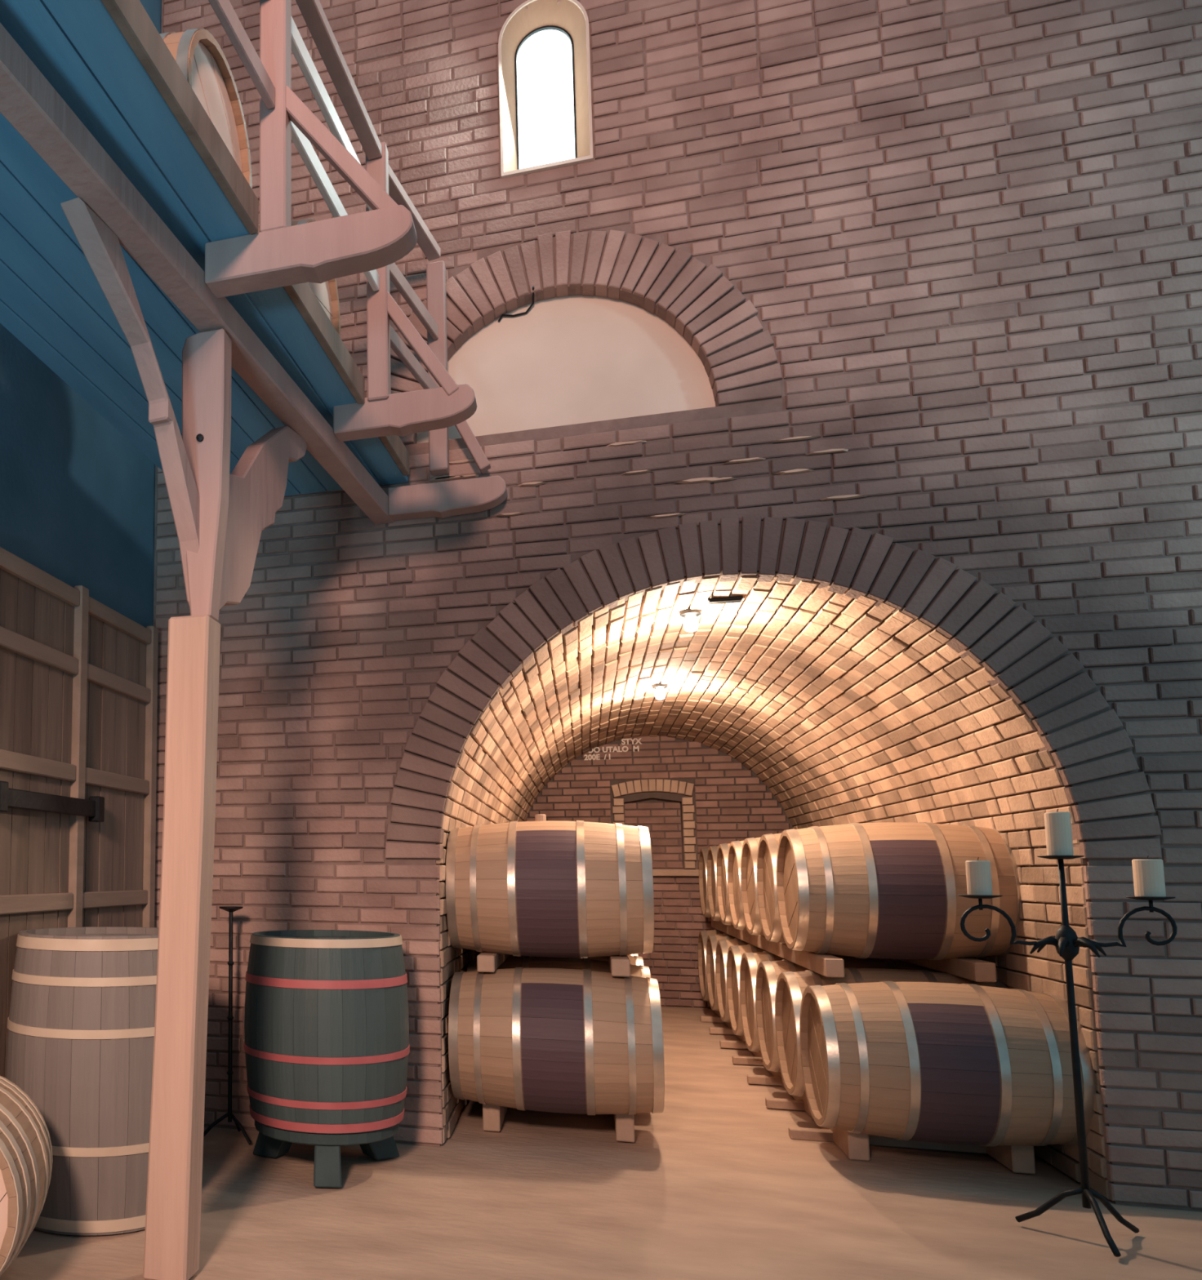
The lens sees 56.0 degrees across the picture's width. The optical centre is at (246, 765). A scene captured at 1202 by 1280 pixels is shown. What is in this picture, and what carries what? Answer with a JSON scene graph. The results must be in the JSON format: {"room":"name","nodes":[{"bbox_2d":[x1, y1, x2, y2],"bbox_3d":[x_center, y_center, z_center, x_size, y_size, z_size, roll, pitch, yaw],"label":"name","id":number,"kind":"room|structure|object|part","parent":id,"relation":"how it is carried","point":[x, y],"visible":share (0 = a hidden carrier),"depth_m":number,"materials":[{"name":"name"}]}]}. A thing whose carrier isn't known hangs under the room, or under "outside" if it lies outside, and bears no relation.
{"room":"wine cellar","nodes":[
{"label":"wine cellar","id":0,"kind":"room"},
{"bbox_2d":[0,0,161,1078],"bbox_3d":[-1.463,-1.709,2.493,0.220,6.450,6.720,-2,-6,18],"label":"wall","id":1,"kind":"structure","parent":0,"point":[79,637],"depth_m":4.44,"materials":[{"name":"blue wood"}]},
{"bbox_2d":[0,1006,1201,1279],"bbox_3d":[1.873,1.624,3.686,6.400,0.012,12.700,-2,-6,18],"label":"floor","id":2,"kind":"structure","parent":0,"point":[714,1184],"depth_m":3.82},
{"bbox_2d":[0,1075,53,1275],"bbox_3d":[-0.906,1.235,3.060,0.617,0.617,0.500,0,-6,0],"label":"barrel","id":3,"kind":"object","parent":2,"relation":"on","point":[26,1161],"visible":1,"depth_m":2.95,"materials":[{"name":"brown wood"}]},
{"bbox_2d":[5,926,158,1235],"bbox_3d":[-0.538,1.125,3.873,0.701,1.000,0.701,-2,-6,18],"label":"barrel","id":4,"kind":"object","parent":2,"relation":"on","point":[81,1020],"visible":0.63,"depth_m":3.56,"materials":[{"name":"brown wood"}]},
{"bbox_2d":[60,197,306,1279],"bbox_3d":[-0.154,0.059,3.362,0.241,3.020,1.604,-2,-6,21],"label":"timber post","id":5,"kind":"object","parent":2,"relation":"on","point":[220,517],"visible":1,"depth_m":3.24,"materials":[{"name":"brown wood"}]},
{"bbox_2d":[0,0,506,524],"bbox_3d":[-0.270,-2.075,3.228,1.542,1.430,4.279,-2,-6,21],"label":"gallery","id":6,"kind":"object","parent":5,"relation":"on","point":[96,108],"visible":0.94,"depth_m":3.26,"materials":[{"name":"blue paint"}]},
{"bbox_3d":[-0.180,-2.163,2.659,0.025,0.130,1.270,-2,-6,24],"label":"guard rail","id":7,"kind":"part","parent":6,"relation":"part of","materials":[{"name":"brown wood"}]},
{"bbox_3d":[0.092,-2.183,3.280,0.085,1.090,0.075,-2,-6,18],"label":"railing post","id":8,"kind":"part","parent":6,"relation":"part of","materials":[{"name":"brown wood"}]},
{"bbox_3d":[0.320,-2.369,3.817,0.025,0.120,1.049,-2,-6,24],"label":"guard rail","id":9,"kind":"part","parent":6,"relation":"part of","materials":[{"name":"brown wood"}]},
{"bbox_3d":[0.319,-2.050,3.784,0.025,0.120,1.049,-2,-6,24],"label":"guard rail","id":10,"kind":"part","parent":6,"relation":"part of","materials":[{"name":"brown wood"}]},
{"bbox_3d":[0.321,-2.617,3.842,0.060,0.100,1.048,-2,-6,24],"label":"handrail","id":11,"kind":"part","parent":6,"relation":"part of","materials":[{"name":"brown wood"}]},
{"bbox_3d":[0.546,-2.037,4.300,0.085,1.110,0.075,-2,-6,18],"label":"railing post","id":12,"kind":"part","parent":6,"relation":"part of","materials":[{"name":"brown wood"}]},
{"bbox_3d":[0.729,-2.100,4.638,0.025,0.103,0.679,-3,-7,30],"label":"guard rail","id":13,"kind":"part","parent":6,"relation":"part of","materials":[{"name":"brown wood"}]},
{"bbox_3d":[0.728,-1.792,4.606,0.025,0.103,0.679,-3,-7,30],"label":"guard rail","id":14,"kind":"part","parent":6,"relation":"part of","materials":[{"name":"brown wood"}]},
{"bbox_3d":[0.731,-2.488,4.678,0.060,0.083,0.678,-3,-7,30],"label":"handrail","id":15,"kind":"part","parent":6,"relation":"part of","materials":[{"name":"brown wood"}]},
{"bbox_3d":[0.912,-1.895,4.948,0.085,1.030,0.075,-2,-6,18],"label":"railing post","id":16,"kind":"part","parent":6,"relation":"part of","materials":[{"name":"brown wood"}]},
{"bbox_3d":[0.095,-1.552,4.207,0.060,0.050,0.480,-2,-6,18],"label":"bearer","id":17,"kind":"object","parent":6,"relation":"on","visible":0},
{"bbox_2d":[257,218,340,337],"bbox_3d":[-0.041,-1.873,4.285,0.740,0.603,0.603,-2,-6,20],"label":"barrel","id":18,"kind":"object","parent":17,"relation":"on","point":[326,292],"visible":0.02,"depth_m":4.35,"materials":[{"name":"brown wood"}]},
{"bbox_2d":[203,906,251,1144],"bbox_3d":[-0.064,1.194,4.857,0.255,1.057,0.222,-2,-6,18],"label":"candle stand","id":19,"kind":"object","parent":2,"relation":"on","point":[230,909],"visible":0.99,"depth_m":4.81,"materials":[{"name":"black metal"}]},
{"bbox_3d":[-0.145,1.654,4.762,0.149,0.121,0.016,1,-6,-12],"label":"leg","id":20,"kind":"part","parent":19,"relation":"part of","materials":[{"name":"black metal"}]},
{"bbox_3d":[-0.074,1.159,4.828,0.034,0.970,0.032,-2,-6,18],"label":"stem","id":21,"kind":"part","parent":19,"relation":"part of","materials":[{"name":"black metal"}]},
{"bbox_2d":[218,906,242,912],"bbox_3d":[-0.072,0.678,4.877,0.112,0.027,0.112,-2,-6,18],"label":"drip tray","id":22,"kind":"object","parent":19,"relation":"on","point":[228,908],"depth_m":4.85,"materials":[{"name":"black metal"}]},
{"bbox_3d":[-0.054,1.663,4.843,0.016,0.121,0.149,-2,-6,18],"label":"leg","id":23,"kind":"part","parent":19,"relation":"part of","materials":[{"name":"black metal"}]},
{"bbox_3d":[-0.029,1.651,4.725,0.133,0.121,0.084,-2,-6,18],"label":"leg","id":24,"kind":"part","parent":19,"relation":"part of","materials":[{"name":"black metal"}]},
{"bbox_2d":[252,1120,399,1187],"bbox_3d":[0.318,1.584,4.383,0.645,0.198,0.645,-2,-6,18],"label":"stand","id":25,"kind":"object","parent":2,"relation":"on","point":[271,1142],"visible":0.48,"depth_m":4.14,"materials":[{"name":"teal wood"}]},
{"bbox_3d":[0.137,1.621,4.520,0.195,0.150,0.110,-3,-7,32],"label":"leg","id":26,"kind":"part","parent":25,"relation":"part of","materials":[{"name":"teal wood"}]},
{"bbox_2d":[243,929,409,1133],"bbox_3d":[0.341,1.106,4.443,0.706,0.760,0.706,-2,-6,18],"label":"barrel","id":27,"kind":"object","parent":25,"relation":"on","point":[326,1046],"visible":1,"depth_m":4.15,"materials":[{"name":"wood"}]},
{"bbox_3d":[0.324,1.584,4.153,0.110,0.150,0.195,0,-6,4],"label":"leg","id":28,"kind":"part","parent":25,"relation":"part of","materials":[{"name":"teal wood"}]},
{"bbox_3d":[0.554,1.621,4.500,0.195,0.150,0.110,3,-7,-27],"label":"leg","id":29,"kind":"part","parent":25,"relation":"part of","materials":[{"name":"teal wood"}]},
{"bbox_2d":[482,1103,507,1131],"bbox_3d":[1.705,1.849,6.589,0.080,0.131,3.470,-2,-6,18],"label":"bearer","id":30,"kind":"object","parent":2,"relation":"on","point":[493,1116],"visible":0.24,"depth_m":4.95,"materials":[{"name":"brown wood"}]},
{"bbox_2d":[448,967,664,1115],"bbox_3d":[1.454,1.293,4.894,0.920,0.661,0.661,-2,-6,18],"label":"wine barrel","id":31,"kind":"object","parent":30,"relation":"on","point":[550,1040],"visible":0.98,"depth_m":4.64,"materials":[{"name":"brown wood"}]},
{"bbox_2d":[476,951,509,972],"bbox_3d":[1.688,1.114,6.602,0.080,0.077,3.600,-2,-6,18],"label":"bearer","id":32,"kind":"object","parent":31,"relation":"on","point":[486,962],"visible":0.42,"depth_m":4.91,"materials":[{"name":"brown wood"}]},
{"bbox_2d":[445,813,653,958],"bbox_3d":[1.472,0.585,5.057,0.920,0.693,0.661,-2,-6,18],"label":"wine barrel","id":33,"kind":"object","parent":32,"relation":"on","point":[540,887],"visible":1,"depth_m":4.80,"materials":[{"name":"brown wood"}]},
{"bbox_2d":[466,956,650,977],"bbox_3d":[1.661,1.358,5.526,0.920,0.661,0.661,-2,-6,18],"label":"wine barrel","id":34,"kind":"object","parent":30,"relation":"on","point":[639,971],"visible":0.14,"depth_m":5.45,"materials":[{"name":"brown wood"}]},
{"bbox_2d":[506,955,643,965],"bbox_3d":[1.868,1.424,6.158,0.920,0.661,0.661,-2,-6,18],"label":"wine barrel","id":35,"kind":"object","parent":30,"relation":"on","point":[633,960],"visible":0.08,"depth_m":6.00,"materials":[{"name":"brown wood"}]},
{"bbox_2d":[606,954,630,977],"bbox_3d":[2.258,1.098,6.417,0.080,0.077,3.600,-2,-6,18],"label":"bearer","id":36,"kind":"object","parent":35,"relation":"on","point":[619,966],"visible":0.42,"depth_m":4.72,"materials":[{"name":"brown wood"}]},
{"bbox_2d":[613,1113,634,1142],"bbox_3d":[2.276,1.832,6.404,0.080,0.131,3.470,-2,-6,18],"label":"bearer","id":37,"kind":"object","parent":2,"relation":"on","point":[624,1123],"visible":0.26,"depth_m":4.76,"materials":[{"name":"brown wood"}]},
{"bbox_2d":[699,1015,724,1022],"bbox_3d":[4.222,2.098,8.495,0.930,0.045,0.060,-2,-6,18],"label":"batten","id":38,"kind":"object","parent":2,"relation":"on","point":[703,1018],"visible":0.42,"depth_m":8.59,"materials":[{"name":"brown wood"}]},
{"bbox_2d":[708,1026,734,1035],"bbox_3d":[4.015,2.032,7.863,0.930,0.045,0.060,-2,-6,18],"label":"batten","id":39,"kind":"object","parent":2,"relation":"on","point":[713,1030],"visible":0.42,"depth_m":7.96,"materials":[{"name":"brown wood"}]},
{"bbox_2d":[719,1040,747,1048],"bbox_3d":[3.807,1.966,7.232,0.930,0.045,0.060,-2,-6,18],"label":"batten","id":40,"kind":"object","parent":2,"relation":"on","point":[722,1043],"visible":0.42,"depth_m":7.32,"materials":[{"name":"brown wood"}]},
{"bbox_2d":[731,1055,763,1066],"bbox_3d":[3.600,1.901,6.600,0.930,0.045,0.060,-2,-6,18],"label":"batten","id":41,"kind":"object","parent":2,"relation":"on","point":[750,1060],"visible":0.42,"depth_m":6.69,"materials":[{"name":"brown wood"}]},
{"bbox_2d":[746,1074,781,1085],"bbox_3d":[3.393,1.835,5.968,0.930,0.045,0.060,-2,-6,18],"label":"batten","id":42,"kind":"object","parent":2,"relation":"on","point":[751,1079],"visible":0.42,"depth_m":6.06,"materials":[{"name":"brown wood"}]},
{"bbox_2d":[764,1097,804,1111],"bbox_3d":[3.186,1.770,5.337,0.930,0.045,0.060,-2,-6,18],"label":"batten","id":43,"kind":"object","parent":2,"relation":"on","point":[771,1103],"visible":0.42,"depth_m":5.43,"materials":[{"name":"brown wood"}]},
{"bbox_2d":[714,1010,869,1160],"bbox_3d":[3.408,1.884,6.820,0.080,0.121,4.970,-2,-6,18],"label":"bearer","id":44,"kind":"object","parent":2,"relation":"on","point":[855,1146],"visible":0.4,"depth_m":4.51,"materials":[{"name":"brown wood"}]},
{"bbox_2d":[697,928,724,1001],"bbox_3d":[4.375,1.718,8.837,0.920,0.661,0.661,-2,-6,18],"label":"wine barrel","id":45,"kind":"object","parent":44,"relation":"on","point":[703,935],"visible":0.15,"depth_m":9.04,"materials":[{"name":"brown wood"}]},
{"bbox_2d":[715,937,750,1022],"bbox_3d":[3.960,1.587,7.574,0.920,0.661,0.661,-2,-6,18],"label":"wine barrel","id":46,"kind":"object","parent":44,"relation":"on","point":[722,945],"visible":0.09,"depth_m":7.75,"materials":[{"name":"brown wood"}]},
{"bbox_2d":[774,968,1007,1097],"bbox_3d":[3.132,1.325,5.047,0.920,0.661,0.661,-2,-6,18],"label":"wine barrel","id":47,"kind":"object","parent":44,"relation":"on","point":[790,988],"visible":0.3,"depth_m":5.04,"materials":[{"name":"brown wood"}]},
{"bbox_2d":[711,918,844,977],"bbox_3d":[3.456,1.171,7.032,0.080,0.085,4.680,-2,-6,18],"label":"bearer","id":48,"kind":"object","parent":47,"relation":"on","point":[826,965],"visible":0.78,"depth_m":5.53,"materials":[{"name":"brown wood"}]},
{"bbox_2d":[756,833,785,942],"bbox_3d":[3.346,0.674,5.679,0.920,0.661,0.661,-2,-6,18],"label":"wine barrel","id":49,"kind":"object","parent":48,"relation":"on","point":[766,855],"visible":0.14,"depth_m":5.86,"materials":[{"name":"brown wood"}]},
{"bbox_2d":[776,822,1028,959],"bbox_3d":[3.139,0.609,5.047,0.920,0.661,0.661,-2,-6,18],"label":"wine barrel","id":50,"kind":"object","parent":48,"relation":"on","point":[887,890],"visible":0.95,"depth_m":4.82,"materials":[{"name":"brown wood"}]},
{"bbox_2d":[897,957,996,982],"bbox_3d":[4.027,1.155,6.846,0.080,0.085,4.680,-2,-6,18],"label":"bearer","id":51,"kind":"object","parent":47,"relation":"on","point":[969,968],"visible":0.42,"depth_m":4.80,"materials":[{"name":"brown wood"}]},
{"bbox_2d":[698,847,711,917],"bbox_3d":[4.382,1.002,8.837,0.920,0.661,0.661,-2,-6,18],"label":"wine barrel","id":52,"kind":"object","parent":51,"relation":"on","point":[703,851],"visible":0.15,"depth_m":9.09,"materials":[{"name":"brown wood"}]},
{"bbox_2d":[706,845,720,921],"bbox_3d":[4.175,0.936,8.206,0.920,0.661,0.661,-2,-6,18],"label":"wine barrel","id":53,"kind":"object","parent":51,"relation":"on","point":[713,850],"visible":0.17,"depth_m":8.44,"materials":[{"name":"brown wood"}]},
{"bbox_2d":[715,843,733,925],"bbox_3d":[3.968,0.871,7.574,0.920,0.661,0.661,-2,-6,18],"label":"wine barrel","id":54,"kind":"object","parent":51,"relation":"on","point":[722,849],"visible":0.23,"depth_m":7.80,"materials":[{"name":"brown wood"}]},
{"bbox_2d":[727,840,746,929],"bbox_3d":[3.760,0.805,6.942,0.920,0.661,0.661,-2,-6,18],"label":"wine barrel","id":55,"kind":"object","parent":51,"relation":"on","point":[734,859],"visible":0.17,"depth_m":7.15,"materials":[{"name":"brown wood"}]},
{"bbox_2d":[740,837,764,935],"bbox_3d":[3.553,0.740,6.311,0.920,0.661,0.661,-2,-6,18],"label":"wine barrel","id":56,"kind":"object","parent":51,"relation":"on","point":[750,846],"visible":0.12,"depth_m":6.50,"materials":[{"name":"brown wood"}]},
{"bbox_2d":[799,981,1096,1146],"bbox_3d":[2.925,1.260,4.416,0.920,0.661,0.661,-2,-6,18],"label":"wine barrel","id":57,"kind":"object","parent":44,"relation":"on","point":[941,1063],"visible":0.97,"depth_m":4.18,"materials":[{"name":"brown wood"}]},
{"bbox_2d":[787,1126,986,1153],"bbox_3d":[2.979,1.704,4.705,0.930,0.045,0.060,-2,-6,18],"label":"batten","id":58,"kind":"object","parent":2,"relation":"on","point":[794,1133],"visible":0.5,"depth_m":4.70,"materials":[{"name":"brown wood"}]},
{"bbox_2d":[986,1145,1035,1173],"bbox_3d":[3.979,1.868,6.635,0.080,0.121,4.970,-2,-6,18],"label":"bearer","id":59,"kind":"object","parent":2,"relation":"on","point":[1017,1158],"visible":0.24,"depth_m":4.29,"materials":[{"name":"brown wood"}]},
{"bbox_2d":[706,933,735,1011],"bbox_3d":[4.167,1.653,8.206,0.920,0.661,0.661,-2,-6,18],"label":"wine barrel","id":60,"kind":"object","parent":59,"relation":"on","point":[712,940],"visible":0.13,"depth_m":8.39,"materials":[{"name":"brown wood"}]},
{"bbox_2d":[726,944,765,1035],"bbox_3d":[3.753,1.522,6.942,0.920,0.661,0.661,-2,-6,18],"label":"wine barrel","id":61,"kind":"object","parent":59,"relation":"on","point":[735,953],"visible":0.21,"depth_m":7.11,"materials":[{"name":"brown wood"}]},
{"bbox_2d":[739,951,902,1052],"bbox_3d":[3.546,1.456,6.311,0.920,0.661,0.661,-2,-6,18],"label":"wine barrel","id":62,"kind":"object","parent":59,"relation":"on","point":[749,962],"visible":0.2,"depth_m":6.44,"materials":[{"name":"brown wood"}]},
{"bbox_2d":[755,958,943,1071],"bbox_3d":[3.339,1.391,5.679,0.920,0.661,0.661,-2,-6,18],"label":"wine barrel","id":63,"kind":"object","parent":59,"relation":"on","point":[767,974],"visible":0.21,"depth_m":5.71,"materials":[{"name":"brown wood"}]},
{"bbox_2d":[957,855,1177,1257],"bbox_3d":[2.848,0.956,3.543,0.635,1.289,0.314,-2,-6,18],"label":"candelabrum","id":64,"kind":"object","parent":2,"relation":"on","point":[1066,943],"visible":0.98,"depth_m":3.58,"materials":[{"name":"black metal"}]},
{"bbox_2d":[964,857,992,895],"bbox_3d":[2.627,0.399,3.725,0.074,0.138,0.074,-2,-6,18],"label":"candle","id":65,"kind":"object","parent":64,"relation":"on","point":[978,873],"visible":0.94,"depth_m":3.70,"materials":[{"name":"beige wax"}]},
{"bbox_2d":[957,894,1002,898],"bbox_3d":[2.627,0.471,3.717,0.132,0.012,0.132,-2,-6,18],"label":"drip tray","id":66,"kind":"object","parent":64,"relation":"on","point":[962,895],"depth_m":3.68,"materials":[{"name":"black metal"}]},
{"bbox_3d":[2.714,0.554,3.680,0.318,0.167,0.014,-2,-6,18],"label":"arm","id":67,"kind":"part","parent":64,"relation":"part of","materials":[{"name":"black metal"}]},
{"bbox_3d":[2.793,1.527,3.606,0.020,0.165,0.210,5,-8,-42],"label":"leg","id":68,"kind":"part","parent":64,"relation":"part of","materials":[{"name":"black metal"}]},
{"bbox_2d":[1044,808,1073,855],"bbox_3d":[2.866,0.238,3.663,0.074,0.168,0.074,-2,-6,18],"label":"candle","id":69,"kind":"object","parent":64,"relation":"on","point":[1058,833],"visible":0.83,"depth_m":3.63,"materials":[{"name":"beige wax"}]},
{"bbox_2d":[1036,855,1084,859],"bbox_3d":[2.865,0.325,3.654,0.132,0.012,0.132,-2,-6,18],"label":"drip tray","id":70,"kind":"object","parent":64,"relation":"on","point":[1051,857],"depth_m":3.62,"materials":[{"name":"black metal"}]},
{"bbox_3d":[2.863,0.916,3.594,0.023,1.185,0.024,-2,-6,18],"label":"stem","id":71,"kind":"part","parent":64,"relation":"part of","materials":[{"name":"black metal"}]},
{"bbox_3d":[2.829,1.510,3.437,0.020,0.165,0.210,-2,-6,18],"label":"leg","id":72,"kind":"part","parent":64,"relation":"part of","materials":[{"name":"black metal"}]},
{"bbox_3d":[2.959,1.522,3.553,0.210,0.165,0.020,1,-6,-12],"label":"leg","id":73,"kind":"part","parent":64,"relation":"part of","materials":[{"name":"black metal"}]},
{"bbox_3d":[3.015,0.545,3.582,0.318,0.167,0.014,-2,-6,18],"label":"arm","id":74,"kind":"part","parent":64,"relation":"part of","materials":[{"name":"black metal"}]},
{"bbox_2d":[1131,855,1165,897],"bbox_3d":[3.103,0.382,3.571,0.082,0.143,0.082,-2,-6,18],"label":"candle","id":75,"kind":"object","parent":64,"relation":"on","point":[1148,874],"visible":0.97,"depth_m":3.54,"materials":[{"name":"beige wax"}]},
{"bbox_2d":[1124,896,1175,900],"bbox_3d":[3.103,0.457,3.563,0.132,0.012,0.132,-2,-6,18],"label":"drip tray","id":76,"kind":"object","parent":64,"relation":"on","point":[1131,897],"depth_m":3.53,"materials":[{"name":"black metal"}]},
{"bbox_2d":[523,733,794,1008],"bbox_3d":[3.847,0.923,9.827,2.684,2.750,0.220,-2,-6,18],"label":"wall","id":77,"kind":"structure","parent":0,"point":[690,797],"depth_m":9.73,"materials":[{"name":"brick"}]},
{"bbox_3d":[3.853,1.009,9.742,0.770,0.062,0.080,-2,-6,18],"label":"window sill","id":78,"kind":"part","parent":77,"relation":"part of","materials":[{"name":"brick"}]},
{"bbox_2d":[153,0,1201,1211],"bbox_3d":[1.998,-1.472,4.755,5.150,6.468,0.249,-2,-6,18],"label":"wall","id":79,"kind":"structure","parent":0,"point":[899,302],"depth_m":4.59,"materials":[{"name":"brick"}]},
{"bbox_2d":[497,286,533,321],"bbox_3d":[1.322,-2.212,5.010,0.080,0.092,0.209,5,-8,-40],"label":"wire","id":80,"kind":"object","parent":79,"relation":"attached to","point":[532,304],"visible":1,"depth_m":5.02,"materials":[{"name":"black metal"}]},
{"bbox_2d":[497,0,592,178],"bbox_3d":[1.456,-3.292,5.065,0.422,0.896,0.145,-2,-6,18],"label":"window","id":81,"kind":"structure","parent":79,"relation":"in","point":[544,85],"depth_m":5.10,"materials":[{"name":"paint"}]},
{"bbox_3d":[1.474,-3.274,5.119,0.280,0.779,0.030,-2,-6,18],"label":"frame","id":82,"kind":"part","parent":81,"relation":"part of","materials":[{"name":"black metal"}]},
{"bbox_3d":[1.476,-3.272,5.125,0.276,0.776,0.010,-2,-6,18],"label":"pane","id":83,"kind":"part","parent":81,"relation":"part of","materials":[{"name":"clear glass"}]},
{"bbox_2d":[435,571,1111,1199],"bbox_3d":[2.973,0.667,7.161,2.748,2.710,5.735,-2,-6,18],"label":"ceiling","id":84,"kind":"structure","parent":0,"point":[842,708],"depth_m":5.40,"materials":[{"name":"brick"}]},
{"bbox_2d":[652,683,667,700],"bbox_3d":[2.861,-0.505,7.179,0.100,0.108,0.100,-2,-6,18],"label":"ceiling lamp","id":85,"kind":"object","parent":84,"relation":"attached to","point":[660,694],"visible":1,"depth_m":7.15,"materials":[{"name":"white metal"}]},
{"bbox_3d":[2.861,-0.490,7.177,0.072,0.078,0.072,-2,-6,18],"label":"bulb","id":86,"kind":"part","parent":85,"relation":"part of","materials":[{"name":"beige glass"}]},
{"bbox_2d":[679,608,701,632],"bbox_3d":[2.210,-0.715,5.162,0.100,0.108,0.100,-2,-6,18],"label":"ceiling lamp","id":87,"kind":"object","parent":84,"relation":"attached to","point":[691,624],"visible":1,"depth_m":5.14,"materials":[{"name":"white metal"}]},
{"bbox_3d":[2.210,-0.700,5.160,0.072,0.078,0.072,-2,-6,18],"label":"bulb","id":88,"kind":"part","parent":87,"relation":"part of","materials":[{"name":"beige glass"}]},
{"bbox_2d":[706,595,742,604],"bbox_3d":[2.265,-0.780,4.918,0.150,0.018,0.060,-2,-6,18],"label":"ceiling vent","id":89,"kind":"object","parent":84,"relation":"in","point":[737,598],"visible":1,"depth_m":4.90,"materials":[{"name":"black metal"}]},
{"bbox_3d":[-0.285,-1.684,3.352,0.060,0.050,0.480,-2,-6,18],"label":"bearer","id":90,"kind":"object","parent":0,"visible":0},
{"bbox_2d":[160,27,252,189],"bbox_3d":[-0.422,-2.004,3.430,0.740,0.603,0.603,-2,-6,20],"label":"barrel","id":91,"kind":"object","parent":90,"relation":"on","point":[199,56],"visible":0.12,"depth_m":3.32,"materials":[{"name":"brown wood"}]}
]}

